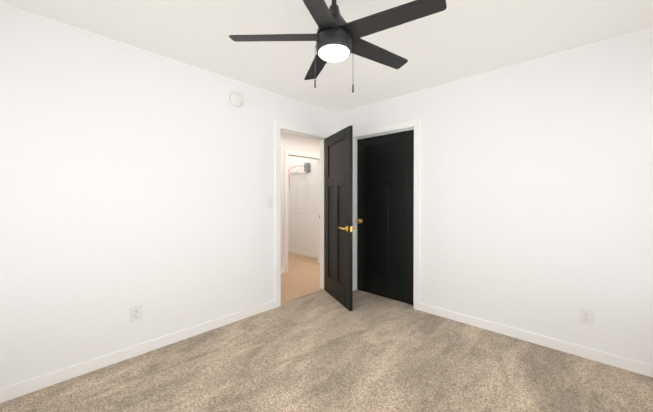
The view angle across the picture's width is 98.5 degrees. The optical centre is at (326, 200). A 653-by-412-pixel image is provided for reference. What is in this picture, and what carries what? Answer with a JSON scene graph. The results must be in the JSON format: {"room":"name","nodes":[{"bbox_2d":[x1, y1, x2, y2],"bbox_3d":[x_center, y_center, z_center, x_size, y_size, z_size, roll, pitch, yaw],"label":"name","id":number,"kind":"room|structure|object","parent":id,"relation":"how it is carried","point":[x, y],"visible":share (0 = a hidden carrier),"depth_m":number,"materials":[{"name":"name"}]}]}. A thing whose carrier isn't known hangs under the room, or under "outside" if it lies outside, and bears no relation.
{"room":"empty bedroom","nodes":[
{"label":"empty bedroom","id":0,"kind":"room"},
{"bbox_2d":[0,2,335,388],"bbox_3d":[-0.526,0.006,3.326,0.115,2.440,5.815,0,1,43],"label":"wall","id":1,"kind":"structure","parent":0,"point":[130,175],"depth_m":2.13,"materials":[{"name":"white paint"}]},
{"bbox_2d":[130,304,141,322],"bbox_3d":[-1.498,0.890,2.213,0.009,0.125,0.080,0,1,43],"label":"electrical outlet","id":2,"kind":"object","parent":1,"relation":"attached to","point":[135,313],"visible":1,"depth_m":2.21,"materials":[{"name":"white plastic"}]},
{"bbox_2d":[0,300,275,402],"bbox_3d":[-1.476,1.182,2.234,0.014,0.083,2.615,0,1,43],"label":"baseboard","id":3,"kind":"structure","parent":1,"relation":"attached to","point":[45,381],"depth_m":2.12,"materials":[{"name":"white wood"}]},
{"bbox_2d":[230,92,243,106],"bbox_3d":[-0.894,-1.010,2.814,0.040,0.142,0.142,0,1,43],"label":"smoke detector","id":4,"kind":"object","parent":1,"relation":"attached to","point":[236,99],"visible":1,"depth_m":2.80,"materials":[{"name":"white plastic"}]},
{"bbox_2d":[266,197,272,208],"bbox_3d":[-0.630,0.027,3.122,0.015,0.125,0.080,0,1,43],"label":"light switch","id":5,"kind":"object","parent":1,"relation":"attached to","point":[269,202],"visible":1,"depth_m":3.12,"materials":[{"name":"white plastic"}]},
{"bbox_2d":[275,121,330,307],"bbox_3d":[-0.308,0.157,3.559,0.147,2.116,0.930,0,1,43],"label":"door frame","id":6,"kind":"structure","parent":1,"relation":"attached to","point":[281,125],"depth_m":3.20,"materials":[{"name":"white wood"}]},
{"bbox_2d":[324,125,355,310],"bbox_3d":[0.128,0.195,3.432,0.157,2.032,0.792,0,1,-22],"label":"bedroom door","id":7,"kind":"structure","parent":1,"relation":"in","point":[338,216],"depth_m":3.35,"materials":[{"name":"black wood"}]},
{"bbox_2d":[280,132,319,267],"bbox_3d":[-1.333,-0.001,4.088,0.115,2.440,5.815,0,1,43],"label":"wall","id":8,"kind":"structure","parent":0,"point":[292,142],"depth_m":4.70,"materials":[{"name":"white paint"}]},
{"bbox_2d":[284,149,319,272],"bbox_3d":[-0.361,0.176,5.025,0.016,2.051,0.970,0,1,43],"label":"door frame","id":9,"kind":"structure","parent":8,"relation":"attached to","point":[290,152],"depth_m":4.69,"materials":[{"name":"white wood"}]},
{"bbox_2d":[288,154,319,262],"bbox_3d":[-0.409,0.208,5.070,0.115,2.005,0.860,0,1,43],"label":"trim","id":10,"kind":"structure","parent":8,"relation":"attached to","point":[318,200],"depth_m":5.38,"materials":[{"name":"white wood"}]},
{"bbox_2d":[281,252,321,302],"bbox_3d":[-1.556,1.212,4.387,2.945,0.009,5.700,0,1,43],"label":"floor","id":11,"kind":"structure","parent":0,"point":[300,277],"depth_m":4.41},
{"bbox_2d":[288,156,317,253],"bbox_3d":[-0.619,-0.020,6.307,1.890,2.440,0.115,0,1,43],"label":"wall","id":12,"kind":"structure","parent":0,"point":[302,231],"depth_m":6.11,"materials":[{"name":"white paint"}]},
{"bbox_2d":[288,173,307,177],"bbox_3d":[-0.926,-0.518,6.305,1.195,0.125,0.305,0,1,43],"label":"wire shelf","id":13,"kind":"object","parent":12,"relation":"attached to","point":[297,174],"visible":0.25,"depth_m":6.00,"materials":[{"name":"white metal"}]},
{"bbox_2d":[296,178,307,212],"bbox_3d":[-0.545,-0.109,6.151,0.380,0.740,0.010,0,1,43],"label":"trim","id":14,"kind":"structure","parent":12,"relation":"attached to","point":[302,194],"depth_m":6.13,"materials":[{"name":"white wood"}]},
{"bbox_2d":[288,248,317,257],"bbox_3d":[-0.621,1.148,6.232,1.775,0.086,0.012,0,1,43],"label":"baseboard","id":15,"kind":"structure","parent":12,"relation":"attached to","point":[314,255],"depth_m":6.11,"materials":[{"name":"white wood"}]},
{"bbox_2d":[304,163,309,172],"bbox_3d":[-0.418,-0.690,5.974,0.110,0.215,0.086,0,1,43],"label":"electrical box","id":16,"kind":"object","parent":12,"relation":"attached to","point":[306,167],"visible":1,"depth_m":5.94,"materials":[{"name":"grey metal"}]},
{"bbox_2d":[0,289,652,411],"bbox_3d":[0.325,1.233,1.790,3.355,0.012,4.500,0,1,43],"label":"floor carpet","id":17,"kind":"object","parent":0,"point":[322,350],"visible":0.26,"depth_m":1.99,"materials":[{"name":"beige carpet"}]},
{"bbox_2d":[0,0,652,112],"bbox_3d":[-0.335,-1.264,3.215,6.530,0.100,5.930,0,1,43],"label":"ceiling","id":18,"kind":"structure","parent":0,"point":[454,40],"depth_m":2.04,"materials":[{"name":"grey paint"}]},
{"bbox_2d":[229,0,446,92],"bbox_3d":[0.070,-0.897,1.539,1.074,0.604,1.099,0,1,43],"label":"fan","id":19,"kind":"object","parent":18,"relation":"hanging from","point":[336,37],"visible":1,"depth_m":1.47,"materials":[{"name":"black metal"}]},
{"bbox_2d":[336,26,652,364],"bbox_3d":[1.421,0.010,2.818,3.415,2.440,0.115,0,1,43],"label":"wall","id":20,"kind":"structure","parent":0,"point":[536,195],"depth_m":2.35,"materials":[{"name":"white paint"}]},
{"bbox_2d":[356,130,413,304],"bbox_3d":[0.712,0.194,3.500,0.857,2.032,0.097,0,1,43],"label":"closet door","id":21,"kind":"structure","parent":20,"relation":"in","point":[385,216],"depth_m":3.49,"materials":[{"name":"black wood"}]},
{"bbox_2d":[353,119,419,309],"bbox_3d":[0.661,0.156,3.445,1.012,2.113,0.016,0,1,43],"label":"trim","id":22,"kind":"structure","parent":20,"relation":"attached to","point":[415,124],"depth_m":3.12,"materials":[{"name":"white wood"}]},
{"bbox_2d":[420,303,652,376],"bbox_3d":[1.772,1.181,2.408,2.038,0.083,0.014,0,1,43],"label":"baseboard","id":23,"kind":"structure","parent":20,"relation":"attached to","point":[642,368],"depth_m":2.33,"materials":[{"name":"white wood"}]},
{"bbox_2d":[580,307,593,325],"bbox_3d":[2.016,0.901,2.178,0.080,0.125,0.009,0,1,43],"label":"electrical outlet","id":24,"kind":"object","parent":20,"relation":"attached to","point":[586,316],"visible":1,"depth_m":2.17,"materials":[{"name":"white plastic"}]}
]}

